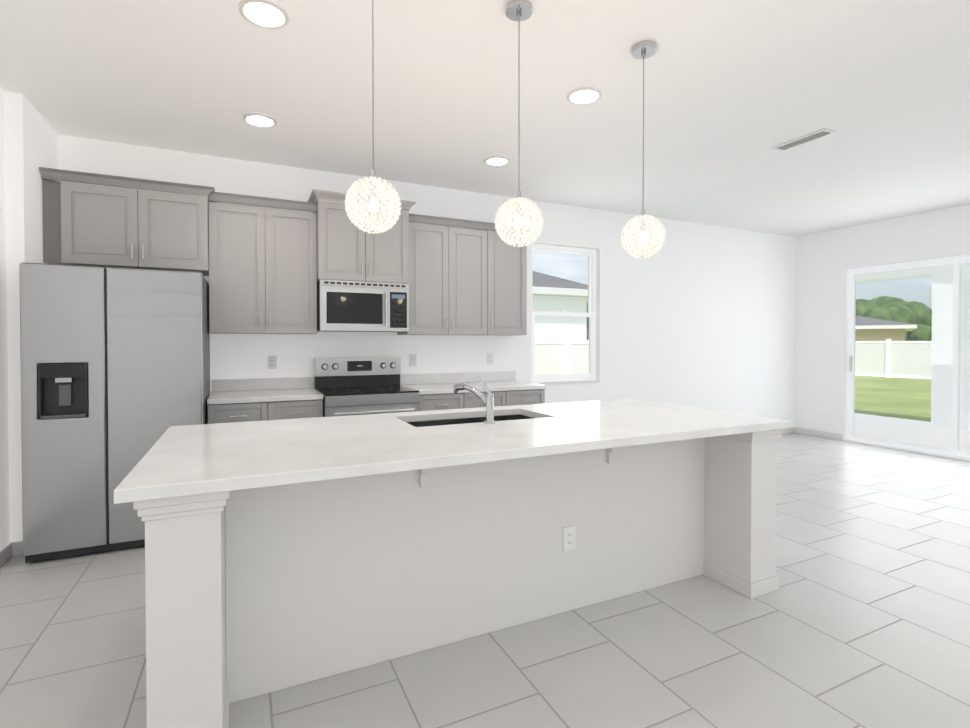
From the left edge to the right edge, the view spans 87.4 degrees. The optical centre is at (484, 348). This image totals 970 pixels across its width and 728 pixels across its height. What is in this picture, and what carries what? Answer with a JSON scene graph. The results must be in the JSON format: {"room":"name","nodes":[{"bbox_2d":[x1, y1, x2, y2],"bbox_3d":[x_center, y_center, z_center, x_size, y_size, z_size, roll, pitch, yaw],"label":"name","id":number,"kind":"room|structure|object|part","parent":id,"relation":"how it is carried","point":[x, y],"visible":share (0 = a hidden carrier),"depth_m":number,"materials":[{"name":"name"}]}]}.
{"room":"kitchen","nodes":[
{"label":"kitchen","id":0,"kind":"room"},
{"bbox_2d":[0,87,58,550],"bbox_3d":[-1.629,-0.109,0.284,0.245,2.850,7.580,0,1,-25],"label":"wall","id":1,"kind":"structure","parent":0,"point":[29,145],"depth_m":3.13,"materials":[{"name":"paint"}]},
{"bbox_2d":[0,541,18,566],"bbox_3d":[-1.444,1.277,0.036,0.030,0.085,6.880,0,1,-25],"label":"baseboard","id":2,"kind":"structure","parent":1,"relation":"attached to","point":[9,550],"depth_m":3.10,"materials":[{"name":"white wood"}]},
{"bbox_2d":[58,135,795,426],"bbox_3d":[0.619,-0.179,5.634,8.895,2.850,0.160,0,1,-25],"label":"wall","id":3,"kind":"structure","parent":0,"point":[699,315],"depth_m":5.98,"materials":[{"name":"paint"}]},
{"bbox_2d":[39,167,214,275],"bbox_3d":[-2.584,-0.900,3.779,1.026,0.621,0.425,0,1,-25],"label":"upper cabinet","id":4,"kind":"object","parent":3,"relation":"attached to","point":[94,224],"visible":0.96,"depth_m":3.60,"materials":[{"name":"grey wood"}]},
{"bbox_2d":[208,192,316,333],"bbox_3d":[-1.813,-0.660,4.176,0.791,1.071,0.375,0,1,-25],"label":"upper cabinet","id":5,"kind":"object","parent":3,"relation":"attached to","point":[262,269],"visible":1,"depth_m":4.04,"materials":[{"name":"grey wood"}]},
{"bbox_2d":[268,356,276,368],"bbox_3d":[-1.836,0.117,4.379,0.072,0.116,0.008,0,1,-25],"label":"electrical outlet","id":6,"kind":"object","parent":3,"relation":"attached to","point":[272,362],"visible":1,"depth_m":4.38,"materials":[{"name":"white plastic"}]},
{"bbox_2d":[307,189,415,283],"bbox_3d":[-1.093,-0.932,4.476,0.860,0.716,0.445,0,1,-25],"label":"upper cabinet","id":7,"kind":"object","parent":3,"relation":"attached to","point":[347,250],"visible":0.85,"depth_m":4.29,"materials":[{"name":"grey wood"}]},
{"bbox_2d":[317,279,408,331],"bbox_3d":[-1.087,-0.362,4.475,0.750,0.417,0.462,0,1,-25],"label":"microwave","id":8,"kind":"object","parent":7,"relation":"attached to","point":[351,306],"visible":1,"depth_m":4.29,"materials":[{"name":"grey metal"}]},
{"bbox_3d":[-1.090,-0.336,4.259,0.560,0.370,0.074,0,1,-25],"label":"door","id":9,"kind":"part","parent":8,"relation":"part of","materials":[{"name":"black glass"}]},
{"bbox_3d":[-0.759,-0.338,4.439,0.187,0.370,0.034,0,1,-25],"label":"panel","id":10,"kind":"part","parent":8,"relation":"part of","materials":[{"name":"silver metal"}]},
{"bbox_2d":[409,354,415,365],"bbox_3d":[-0.699,0.110,4.919,0.072,0.116,0.008,0,1,-25],"label":"electrical outlet","id":11,"kind":"object","parent":3,"relation":"attached to","point":[412,359],"visible":1,"depth_m":4.91,"materials":[{"name":"white plastic"}]},
{"bbox_2d":[397,214,489,334],"bbox_3d":[-0.397,-0.669,4.848,0.800,1.071,0.375,0,1,-25],"label":"upper cabinet","id":12,"kind":"object","parent":3,"relation":"attached to","point":[447,280],"visible":0.94,"depth_m":4.71,"materials":[{"name":"grey wood"}]},
{"bbox_2d":[487,353,492,363],"bbox_3d":[0.055,0.101,5.277,0.072,0.116,0.008,0,1,-25],"label":"electrical outlet","id":13,"kind":"object","parent":3,"relation":"attached to","point":[489,358],"visible":1,"depth_m":5.27,"materials":[{"name":"white plastic"}]},
{"bbox_2d":[487,223,531,335],"bbox_3d":[0.182,-0.673,5.123,0.479,1.071,0.375,0,1,-25],"label":"upper cabinet","id":14,"kind":"object","parent":3,"relation":"attached to","point":[506,289],"visible":0.6,"depth_m":4.98,"materials":[{"name":"grey wood"}]},
{"bbox_2d":[532,244,595,382],"bbox_3d":[0.878,-0.393,5.768,0.910,1.525,0.074,0,1,-25],"label":"window","id":15,"kind":"structure","parent":3,"relation":"in","point":[590,254],"depth_m":5.82,"materials":[{"name":"white plastic"}]},
{"bbox_2d":[534,380,599,384],"bbox_3d":[0.905,0.379,5.721,0.910,0.021,0.082,0,1,-25],"label":"window sill","id":16,"kind":"structure","parent":3,"relation":"attached to","point":[571,382],"depth_m":5.71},
{"bbox_2d":[781,427,795,433],"bbox_3d":[2.429,1.193,6.414,4.650,0.085,0.015,0,1,-25],"label":"baseboard","id":17,"kind":"structure","parent":3,"relation":"attached to","point":[792,429],"depth_m":7.36,"materials":[{"name":"white wood"}]},
{"bbox_2d":[0,433,969,727],"bbox_3d":[2.279,1.342,2.158,8.895,0.100,7.900,0,1,-25],"label":"floor","id":18,"kind":"structure","parent":0,"point":[860,619],"depth_m":2.20,"materials":[{"name":"tile"}]},
{"bbox_2d":[19,262,209,562],"bbox_3d":[-2.480,0.379,3.562,0.933,1.788,0.880,0,1,-25],"label":"refrigerator","id":19,"kind":"object","parent":18,"relation":"on","point":[115,373],"visible":0.88,"depth_m":3.12,"materials":[{"name":"grey metal"}]},
{"bbox_3d":[-2.545,0.358,3.085,0.407,1.722,0.075,0,1,-25],"label":"door","id":20,"kind":"part","parent":19,"relation":"part of","materials":[{"name":"silver metal"}]},
{"bbox_3d":[-2.120,0.356,3.286,0.520,1.722,0.075,0,1,-25],"label":"door","id":21,"kind":"part","parent":19,"relation":"part of","materials":[{"name":"silver metal"}]},
{"bbox_2d":[207,401,278,423],"bbox_3d":[-1.911,0.830,4.013,0.458,0.876,0.617,0,1,-25],"label":"base cabinet","id":22,"kind":"object","parent":18,"relation":"on","point":[249,412],"depth_m":3.73,"materials":[{"name":"grey wood"}]},
{"bbox_2d":[279,399,322,419],"bbox_3d":[-1.606,0.828,4.157,0.460,0.876,0.617,0,1,-25],"label":"base cabinet","id":23,"kind":"object","parent":18,"relation":"on","point":[297,409],"depth_m":3.91,"materials":[{"name":"grey wood"}]},
{"bbox_2d":[314,357,418,416],"bbox_3d":[-1.016,0.673,4.351,0.764,1.180,0.726,0,1,-25],"label":"range","id":24,"kind":"object","parent":18,"relation":"on","point":[356,386],"visible":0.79,"depth_m":4.44,"materials":[{"name":"grey metal"}]},
{"bbox_3d":[-0.881,0.774,4.067,0.754,0.816,0.096,0,1,-25],"label":"door","id":25,"kind":"part","parent":24,"relation":"part of","materials":[{"name":"silver metal"}]},
{"bbox_2d":[419,392,470,410],"bbox_3d":[-0.481,0.821,4.691,0.485,0.876,0.617,0,1,-25],"label":"base cabinet","id":26,"kind":"object","parent":18,"relation":"on","point":[427,402],"depth_m":4.41,"materials":[{"name":"grey wood"}]},
{"bbox_2d":[133,429,783,727],"bbox_3d":[0.041,0.852,2.592,2.869,0.866,1.144,0,1,-25],"label":"kitchen island","id":27,"kind":"object","parent":18,"relation":"on","point":[283,554],"depth_m":2.15,"materials":[{"name":"paint"}]},
{"bbox_2d":[113,398,790,504],"bbox_3d":[0.031,0.398,2.578,2.925,0.040,1.190,0,1,-25],"label":"island countertop","id":28,"kind":"structure","parent":27,"relation":"on","point":[187,460],"depth_m":2.15,"materials":[{"name":"white stone"}]},
{"bbox_2d":[406,415,531,426],"bbox_3d":[-0.058,0.506,2.820,0.824,0.181,0.424,0,1,-25],"label":"sink","id":29,"kind":"object","parent":28,"relation":"in","point":[443,420],"depth_m":2.99,"materials":[{"name":"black metal"}]},
{"bbox_2d":[453,377,495,423],"bbox_3d":[-0.056,0.257,2.659,0.131,0.241,0.294,0,1,-25],"label":"faucet","id":30,"kind":"object","parent":28,"relation":"on","point":[488,400],"depth_m":2.56,"materials":[{"name":"silver metal"}]},
{"bbox_2d":[563,525,575,551],"bbox_3d":[0.412,0.925,2.479,0.072,0.116,0.007,0,1,-25],"label":"outlet","id":31,"kind":"object","parent":27,"relation":"attached to","point":[569,531],"depth_m":2.48,"materials":[{"name":"white plastic"}]},
{"bbox_2d":[471,390,514,407],"bbox_3d":[-0.127,0.819,4.859,0.542,0.876,0.617,0,1,-25],"label":"base cabinet","id":32,"kind":"object","parent":18,"relation":"on","point":[501,398],"depth_m":4.64,"materials":[{"name":"grey wood"}]},
{"bbox_2d":[515,389,544,404],"bbox_3d":[0.224,0.816,5.026,0.481,0.876,0.617,0,1,-25],"label":"base cabinet","id":33,"kind":"object","parent":18,"relation":"on","point":[535,396],"depth_m":4.78,"materials":[{"name":"grey wood"}]},
{"bbox_2d":[207,371,546,404],"bbox_3d":[-0.830,0.317,4.511,2.845,0.137,0.632,0,1,-25],"label":"countertop","id":34,"kind":"structure","parent":33,"relation":"on","point":[230,391],"depth_m":4.41,"materials":[{"name":"white stone"}]},
{"bbox_2d":[0,0,969,236],"bbox_3d":[2.279,-1.618,2.119,8.895,0.120,7.900,0,1,-25],"label":"ceiling","id":35,"kind":"structure","parent":0,"point":[735,91],"depth_m":3.12,"materials":[{"name":"paint"}]},
{"bbox_2d":[243,113,276,127],"bbox_3d":[-1.547,-1.569,3.491,0.218,0.014,0.218,0,1,-25],"label":"recessed light","id":36,"kind":"object","parent":35,"relation":"in","point":[261,120],"visible":1,"depth_m":3.48,"materials":[{"name":"white plastic"}]},
{"bbox_2d":[238,0,288,28],"bbox_3d":[-1.024,-1.554,2.356,0.218,0.014,0.218,0,1,-25],"label":"recessed light","id":37,"kind":"object","parent":35,"relation":"in","point":[270,14],"visible":1,"depth_m":2.35,"materials":[{"name":"white plastic"}]},
{"bbox_2d":[344,0,401,233],"bbox_3d":[-0.449,-1.010,2.038,0.225,1.091,0.225,0,1,-25],"label":"pendant light","id":38,"kind":"object","parent":35,"relation":"hanging from","point":[370,182],"visible":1,"depth_m":2.02,"materials":[{"name":"silver metal"}]},
{"bbox_3d":[-0.450,-0.577,2.044,0.195,0.195,0.195,0,1,-25],"label":"lamp shade","id":39,"kind":"part","parent":38,"relation":"part of","materials":[{"name":"clear glass"}]},
{"bbox_3d":[-0.449,-0.577,2.044,0.225,0.225,0.224,0,1,-25],"label":"globe","id":40,"kind":"part","parent":38,"relation":"part of","materials":[{"name":"clear glass"}]},
{"bbox_3d":[-0.450,-0.577,2.044,0.040,0.056,0.040,0,1,-25],"label":"bulb","id":41,"kind":"part","parent":38,"relation":"part of","materials":[{"name":"white glass"}]},
{"bbox_3d":[-0.450,-1.057,2.038,0.026,0.900,0.026,0,1,-25],"label":"cord","id":42,"kind":"part","parent":38,"relation":"part of","materials":[{"name":"grey plastic"}]},
{"bbox_2d":[484,156,509,165],"bbox_3d":[0.102,-1.579,4.274,0.218,0.014,0.218,0,1,-25],"label":"recessed light","id":43,"kind":"object","parent":35,"relation":"in","point":[497,160],"visible":1,"depth_m":4.26,"materials":[{"name":"white plastic"}]},
{"bbox_2d":[495,0,543,246],"bbox_3d":[0.156,-1.014,2.325,0.226,1.092,0.224,0,1,-25],"label":"pendant light","id":44,"kind":"object","parent":35,"relation":"hanging from","point":[519,10],"visible":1,"depth_m":2.30,"materials":[{"name":"silver metal"}]},
{"bbox_3d":[0.156,-0.581,2.331,0.195,0.195,0.195,0,1,-25],"label":"lamp shade","id":45,"kind":"part","parent":44,"relation":"part of","materials":[{"name":"clear glass"}]},
{"bbox_3d":[0.156,-1.061,2.325,0.026,0.900,0.026,0,1,-25],"label":"cord","id":46,"kind":"part","parent":44,"relation":"part of","materials":[{"name":"grey plastic"}]},
{"bbox_3d":[0.156,-0.581,2.331,0.040,0.056,0.040,0,1,-25],"label":"bulb","id":47,"kind":"part","parent":44,"relation":"part of","materials":[{"name":"white glass"}]},
{"bbox_3d":[0.156,-0.580,2.331,0.226,0.225,0.224,0,1,-25],"label":"globe","id":48,"kind":"part","parent":44,"relation":"part of","materials":[{"name":"clear glass"}]},
{"bbox_2d":[567,86,601,104],"bbox_3d":[0.615,-1.564,3.145,0.218,0.014,0.218,0,1,-25],"label":"recessed light","id":49,"kind":"object","parent":35,"relation":"in","point":[585,95],"visible":1,"depth_m":3.14,"materials":[{"name":"white plastic"}]},
{"bbox_2d":[621,41,665,257],"bbox_3d":[0.824,-1.018,2.643,0.225,1.091,0.224,0,1,-25],"label":"pendant light","id":50,"kind":"object","parent":35,"relation":"hanging from","point":[643,50],"visible":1,"depth_m":2.62,"materials":[{"name":"silver metal"}]},
{"bbox_3d":[0.824,-1.065,2.642,0.026,0.900,0.026,0,1,-25],"label":"cord","id":51,"kind":"part","parent":50,"relation":"part of","materials":[{"name":"grey plastic"}]},
{"bbox_3d":[0.824,-0.585,2.648,0.040,0.056,0.040,0,1,-25],"label":"bulb","id":52,"kind":"part","parent":50,"relation":"part of","materials":[{"name":"white glass"}]},
{"bbox_3d":[0.824,-0.585,2.648,0.195,0.195,0.195,0,1,-25],"label":"lamp shade","id":53,"kind":"part","parent":50,"relation":"part of","materials":[{"name":"clear glass"}]},
{"bbox_3d":[0.824,-0.585,2.648,0.225,0.225,0.224,0,1,-25],"label":"globe","id":54,"kind":"part","parent":50,"relation":"part of","materials":[{"name":"clear glass"}]},
{"bbox_2d":[772,128,835,150],"bbox_3d":[2.401,-1.575,3.838,0.135,0.009,0.400,0,1,-25],"label":"ceiling vent","id":55,"kind":"object","parent":35,"relation":"in","point":[810,137],"visible":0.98,"depth_m":3.82,"materials":[{"name":"white metal"}]},
{"bbox_2d":[795,204,969,440],"bbox_3d":[6.224,-0.158,4.011,0.160,2.850,7.580,0,1,-25],"label":"wall","id":56,"kind":"structure","parent":0,"point":[825,260],"depth_m":6.90,"materials":[{"name":"paint"}]},
{"bbox_2d":[796,427,841,439],"bbox_3d":[4.664,1.184,7.113,0.012,0.085,0.630,0,1,-25],"label":"baseboard","id":57,"kind":"structure","parent":56,"relation":"attached to","point":[812,432],"depth_m":7.09,"materials":[{"name":"white wood"}]},
{"bbox_2d":[845,254,969,460],"bbox_3d":[5.381,0.095,5.762,0.115,2.298,2.356,0,1,-25],"label":"sliding glass door","id":58,"kind":"structure","parent":56,"relation":"attached to","point":[954,451],"depth_m":6.16,"materials":[{"name":"clear glass"}]},
{"label":"outside","id":59,"kind":"structure","parent":0,"visible":0},
{"bbox_2d":[855,376,930,421],"bbox_3d":[14.313,1.097,39.762,180.000,0.300,180.000,0,1,-25],"label":"ground","id":60,"kind":"structure","parent":59,"point":[904,393],"depth_m":13.49,"materials":[{"name":"green plant"}]},
{"bbox_2d":[532,271,587,339],"bbox_3d":[-6.447,-0.878,13.275,18.700,4.348,6.900,0,1,-25],"label":"house","id":61,"kind":"structure","parent":60,"relation":"on","point":[540,307],"depth_m":13.92,"materials":[{"name":"white paint"}]},
{"bbox_2d":[535,336,588,374],"bbox_3d":[-3.582,0.555,8.565,17.080,1.605,0.160,0,1,-25],"label":"fence","id":62,"kind":"object","parent":60,"relation":"on","point":[556,351],"depth_m":11.03,"materials":[{"name":"white plastic"}]},
{"bbox_2d":[855,299,908,340],"bbox_3d":[37.199,-2.071,50.478,6.343,5.844,6.738,0,1,-25],"label":"tree","id":63,"kind":"object","parent":60,"relation":"on","point":[886,313],"depth_m":48.41,"materials":[{"name":"green plant"}]},
{"bbox_2d":[855,316,916,340],"bbox_3d":[20.188,-0.702,33.125,11.900,3.472,8.900,1,1,39],"label":"house","id":64,"kind":"structure","parent":60,"relation":"on","point":[872,333],"depth_m":27.21,"materials":[{"name":"beige paint"}]},
{"bbox_2d":[855,339,931,379],"bbox_3d":[11.466,0.250,31.756,0.160,1.605,72.160,0,1,-25],"label":"fence","id":65,"kind":"object","parent":60,"relation":"on","point":[891,355],"depth_m":20.70,"materials":[{"name":"white plastic"}]},
{"bbox_2d":[872,296,928,307],"bbox_3d":[42.213,-2.382,53.206,8.118,6.415,7.966,0,1,-25],"label":"tree","id":66,"kind":"object","parent":60,"relation":"on","point":[886,300],"depth_m":51.44,"materials":[{"name":"green plant"}]},
{"bbox_2d":[880,300,931,340],"bbox_3d":[41.117,-2.006,50.939,6.731,5.613,6.187,0,1,-25],"label":"tree","id":67,"kind":"object","parent":60,"relation":"on","point":[901,317],"depth_m":48.58,"materials":[{"name":"green plant"}]},
{"bbox_2d":[854,413,969,451],"bbox_3d":[6.736,1.318,6.637,3.000,0.130,6.050,0,1,-25],"label":"patio slab","id":68,"kind":"object","parent":60,"relation":"on","point":[889,421],"depth_m":7.62,"materials":[{"name":"concrete"}]},
{"bbox_2d":[856,263,969,429],"bbox_3d":[6.814,-0.157,6.627,3.150,2.820,6.600,0,1,-25],"label":"porch","id":69,"kind":"structure","parent":68,"relation":"on","point":[937,375],"depth_m":7.96,"materials":[{"name":"white paint"}]}
]}

